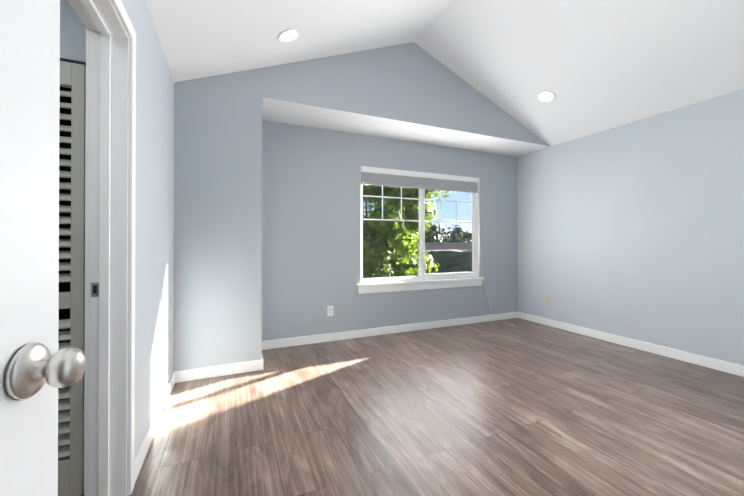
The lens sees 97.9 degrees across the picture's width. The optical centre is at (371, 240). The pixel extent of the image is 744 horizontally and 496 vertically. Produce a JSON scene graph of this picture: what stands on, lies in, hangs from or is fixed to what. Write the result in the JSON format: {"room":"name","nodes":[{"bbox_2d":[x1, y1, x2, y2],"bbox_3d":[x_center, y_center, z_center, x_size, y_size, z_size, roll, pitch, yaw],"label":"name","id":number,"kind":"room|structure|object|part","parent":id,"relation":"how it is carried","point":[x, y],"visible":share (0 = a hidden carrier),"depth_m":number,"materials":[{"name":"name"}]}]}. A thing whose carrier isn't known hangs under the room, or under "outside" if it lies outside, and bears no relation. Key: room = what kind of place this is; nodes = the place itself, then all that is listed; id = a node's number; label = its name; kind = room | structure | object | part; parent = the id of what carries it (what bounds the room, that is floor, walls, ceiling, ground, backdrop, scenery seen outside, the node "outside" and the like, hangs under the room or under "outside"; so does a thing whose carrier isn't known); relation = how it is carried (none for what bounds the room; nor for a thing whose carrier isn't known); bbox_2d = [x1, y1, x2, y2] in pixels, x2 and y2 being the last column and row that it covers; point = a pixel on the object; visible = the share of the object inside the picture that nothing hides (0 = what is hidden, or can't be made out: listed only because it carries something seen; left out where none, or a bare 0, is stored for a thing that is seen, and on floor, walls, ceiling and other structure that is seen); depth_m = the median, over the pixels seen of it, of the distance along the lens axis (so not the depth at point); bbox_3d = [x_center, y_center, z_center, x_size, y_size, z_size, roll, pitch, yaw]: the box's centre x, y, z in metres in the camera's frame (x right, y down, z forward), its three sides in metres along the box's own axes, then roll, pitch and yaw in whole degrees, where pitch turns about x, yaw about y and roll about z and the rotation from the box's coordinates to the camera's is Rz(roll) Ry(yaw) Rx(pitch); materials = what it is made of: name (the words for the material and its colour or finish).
{"room":"empty bedroom","nodes":[
{"label":"empty bedroom","id":0,"kind":"room"},
{"bbox_2d":[58,87,70,434],"bbox_3d":[-2.151,-0.073,1.730,1.450,2.420,0.050,0,0,-24],"label":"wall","id":1,"kind":"structure","parent":0,"point":[64,287],"depth_m":1.87,"materials":[{"name":"black"}]},
{"bbox_2d":[60,0,85,65],"bbox_3d":[-1.663,-1.048,1.365,0.780,0.475,0.100,0,0,-24],"label":"wall","id":2,"kind":"structure","parent":0,"point":[72,38],"depth_m":1.45,"materials":[{"name":"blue paint"}]},
{"bbox_2d":[121,0,173,456],"bbox_3d":[-1.258,-0.099,1.664,0.135,2.470,2.007,0,0,-24],"label":"wall","id":3,"kind":"structure","parent":0,"point":[154,262],"depth_m":1.89,"materials":[{"name":"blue paint"}]},
{"bbox_2d":[67,0,135,495],"bbox_3d":[-1.007,0.082,1.087,0.167,2.102,0.835,0,0,-24],"label":"door frame","id":4,"kind":"structure","parent":3,"relation":"attached to","point":[108,268],"depth_m":1.40,"materials":[{"name":"white wood"}]},
{"bbox_2d":[91,282,98,296],"bbox_3d":[-1.191,0.210,1.393,0.027,0.060,0.004,0,0,-24],"label":"strike plate","id":5,"kind":"object","parent":4,"relation":"attached to","point":[94,289],"visible":1,"depth_m":1.39,"materials":[{"name":"silver metal"}]},
{"bbox_2d":[135,371,178,481],"bbox_3d":[-1.347,1.092,2.052,0.016,0.092,1.211,0,0,-24],"label":"baseboard","id":6,"kind":"structure","parent":3,"relation":"attached to","point":[141,454],"depth_m":1.88,"materials":[{"name":"white wood"}]},
{"bbox_2d":[173,42,550,370],"bbox_3d":[0.384,-0.574,3.542,4.645,3.440,0.120,0,0,-24],"label":"wall","id":7,"kind":"structure","parent":0,"point":[217,318],"depth_m":2.82,"materials":[{"name":"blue paint"}]},
{"bbox_2d":[179,357,262,381],"bbox_3d":[-1.265,1.096,2.742,0.658,0.092,0.013,0,0,-24],"label":"baseboard","id":8,"kind":"structure","parent":7,"relation":"attached to","point":[257,365],"depth_m":2.73,"materials":[{"name":"white wood"}]},
{"bbox_2d":[262,120,517,340],"bbox_3d":[0.533,-0.111,4.213,3.835,2.520,0.115,0,0,-24],"label":"wall","id":9,"kind":"structure","parent":0,"point":[310,224],"depth_m":3.77,"materials":[{"name":"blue paint"}]},
{"bbox_2d":[327,306,332,315],"bbox_3d":[-0.474,0.800,3.702,0.070,0.115,0.008,0,0,-24],"label":"outlet","id":10,"kind":"object","parent":9,"relation":"attached to","point":[329,310],"visible":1,"depth_m":3.70,"materials":[{"name":"white plastic"}]},
{"bbox_2d":[263,311,518,349],"bbox_3d":[0.485,1.102,4.116,3.675,0.092,0.013,0,0,-24],"label":"baseboard","id":11,"kind":"structure","parent":9,"relation":"attached to","point":[294,341],"depth_m":3.94,"materials":[{"name":"white wood"}]},
{"bbox_2d":[360,166,479,283],"bbox_3d":[0.672,-0.187,4.263,1.810,1.408,0.096,0,0,-24],"label":"window","id":12,"kind":"structure","parent":9,"relation":"in","point":[478,226],"depth_m":4.26,"materials":[{"name":"white plastic"}]},
{"bbox_2d":[363,186,471,277],"bbox_3d":[0.662,-0.187,4.286,1.770,1.368,0.002,0,0,-24],"label":"window panel","id":13,"kind":"object","parent":12,"relation":"attached to","point":[417,231],"depth_m":4.25,"materials":[{"name":"clear glass"}]},
{"bbox_2d":[361,166,477,182],"bbox_3d":[0.674,-0.854,4.225,1.758,0.066,0.042,0,0,-24],"label":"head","id":14,"kind":"object","parent":12,"relation":"attached to","point":[412,173],"visible":0.77,"depth_m":4.16},
{"bbox_2d":[361,172,477,192],"bbox_3d":[0.675,-0.749,4.223,1.754,0.142,0.045,0,0,-24],"label":"window shade","id":15,"kind":"object","parent":12,"relation":"attached to","point":[377,179],"visible":0.94,"depth_m":4.16,"materials":[{"name":"grey fabric"}]},
{"bbox_2d":[477,201,510,324],"bbox_3d":[1.702,0.175,4.496,0.361,1.969,0.323,0,0,-24],"label":"cord","id":16,"kind":"object","parent":15,"relation":"hanging from","point":[481,264],"visible":0.81,"depth_m":4.56,"materials":[{"name":"white plastic"}]},
{"bbox_2d":[357,277,483,293],"bbox_3d":[0.693,0.575,4.212,1.900,0.115,0.068,0,0,-24],"label":"window sill","id":17,"kind":"structure","parent":9,"relation":"on","point":[366,288],"depth_m":4.14,"materials":[{"name":"white wood"}]},
{"bbox_2d":[262,103,540,156],"bbox_3d":[0.582,-1.322,3.937,3.700,0.100,0.440,0,0,-24],"label":"ceiling","id":18,"kind":"structure","parent":0,"point":[284,114],"depth_m":3.74,"materials":[{"name":"white paint"}]},
{"bbox_2d":[80,318,743,495],"bbox_3d":[0.474,1.165,1.388,6.195,0.060,5.235,0,0,-24],"label":"floor","id":19,"kind":"structure","parent":0,"point":[522,407],"depth_m":2.03,"materials":[{"name":"brown wood"}]},
{"bbox_2d":[145,0,743,145],"bbox_3d":[1.071,-1.764,1.974,4.645,1.076,3.315,0,0,-24],"label":"ceiling","id":20,"kind":"structure","parent":0,"point":[595,66],"depth_m":2.80,"materials":[{"name":"white paint"}]},
{"bbox_2d":[277,28,300,42],"bbox_3d":[-0.651,-1.606,2.539,0.184,0.078,0.196,0,0,-24],"label":"recessed light","id":21,"kind":"object","parent":20,"relation":"in","point":[288,35],"visible":1,"depth_m":2.53,"materials":[{"name":"white plastic"}]},
{"bbox_2d":[536,90,555,102],"bbox_3d":[1.919,-1.589,3.573,0.183,0.080,0.196,0,0,-24],"label":"recessed light","id":22,"kind":"object","parent":20,"relation":"in","point":[546,96],"visible":1,"depth_m":3.57,"materials":[{"name":"white plastic"}]},
{"bbox_2d":[517,89,743,365],"bbox_3d":[3.026,-0.117,3.123,0.135,2.520,3.875,0,0,-24],"label":"wall","id":23,"kind":"structure","parent":0,"point":[634,230],"depth_m":3.36,"materials":[{"name":"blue paint"}]},
{"bbox_2d":[545,297,549,305],"bbox_3d":[2.385,0.824,4.411,0.008,0.115,0.070,0,0,-24],"label":"outlet","id":24,"kind":"object","parent":23,"relation":"attached to","point":[547,301],"visible":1,"depth_m":4.40,"materials":[{"name":"beige plastic"}]},
{"bbox_2d":[519,312,743,376],"bbox_3d":[2.929,1.098,3.149,0.016,0.092,3.740,0,0,-24],"label":"baseboard","id":25,"kind":"structure","parent":23,"relation":"attached to","point":[712,363],"depth_m":3.35,"materials":[{"name":"white wood"}]},
{"label":"outside","id":26,"kind":"structure","parent":0,"visible":0},
{"bbox_3d":[-6.277,4.690,64.652,120.000,0.080,116.155,0,0,-24],"label":"ground","id":27,"kind":"structure","parent":26,"visible":0},
{"bbox_2d":[363,184,452,283],"bbox_3d":[0.149,-0.011,10.636,4.477,8.783,4.452,0,0,-24],"label":"tree","id":28,"kind":"object","parent":27,"relation":"on","point":[412,269],"depth_m":9.94,"materials":[{"name":"green plant"}]},
{"bbox_2d":[413,222,449,241],"bbox_3d":[7.618,0.794,43.680,7.100,7.503,7.558,0,0,-24],"label":"tree","id":29,"kind":"object","parent":27,"relation":"on","point":[435,236],"depth_m":41.35,"materials":[{"name":"green plant"}]},
{"bbox_2d":[419,249,471,280],"bbox_3d":[13.385,2.529,25.319,23.578,3.849,1.780,0,0,-24],"label":"hedge","id":30,"kind":"object","parent":27,"relation":"on","point":[444,265],"depth_m":20.85,"materials":[{"name":"green plant"}]},
{"bbox_2d":[445,225,471,241],"bbox_3d":[13.316,0.793,50.358,8.002,7.571,7.674,0,0,-24],"label":"tree","id":31,"kind":"object","parent":27,"relation":"on","point":[457,237],"depth_m":49.54,"materials":[{"name":"green plant"}]},
{"bbox_3d":[-1.062,-0.625,-0.697,1.705,3.500,0.135,0,0,-24],"label":"wall","id":32,"kind":"structure","parent":0,"visible":0},
{"bbox_2d":[0,0,85,495],"bbox_3d":[-0.392,0.102,0.140,0.103,2.030,0.810,0,0,-15],"label":"door","id":33,"kind":"structure","parent":32,"relation":"in","point":[29,149],"depth_m":0.46,"materials":[{"name":"white wood"}]},
{"bbox_3d":[-0.459,0.184,0.468,0.067,0.076,0.076,0,0,-15],"label":"door knob","id":34,"kind":"part","parent":33,"relation":"part of","materials":[{"name":"silver metal"}]},
{"bbox_3d":[-1.289,-0.074,1.523,0.035,2.420,0.100,0,0,-24],"label":"wall","id":35,"kind":"structure","parent":0,"visible":0},
{"bbox_2d":[58,61,85,495],"bbox_3d":[-1.453,0.170,1.373,0.375,1.900,0.042,0,0,-24],"label":"door","id":36,"kind":"structure","parent":35,"relation":"in","point":[71,437],"depth_m":1.42,"materials":[{"name":"paint"}]},
{"bbox_3d":[13.122,2.747,33.930,21.000,3.500,8.000,0,0,-24],"label":"house","id":37,"kind":"object","parent":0,"visible":0},
{"bbox_2d":[415,242,471,251],"bbox_3d":[13.122,0.597,33.941,21.800,0.840,9.000,0,0,-24],"label":"roof","id":38,"kind":"structure","parent":37,"relation":"on","point":[431,246],"depth_m":29.35,"materials":[{"name":"black"}]}
]}

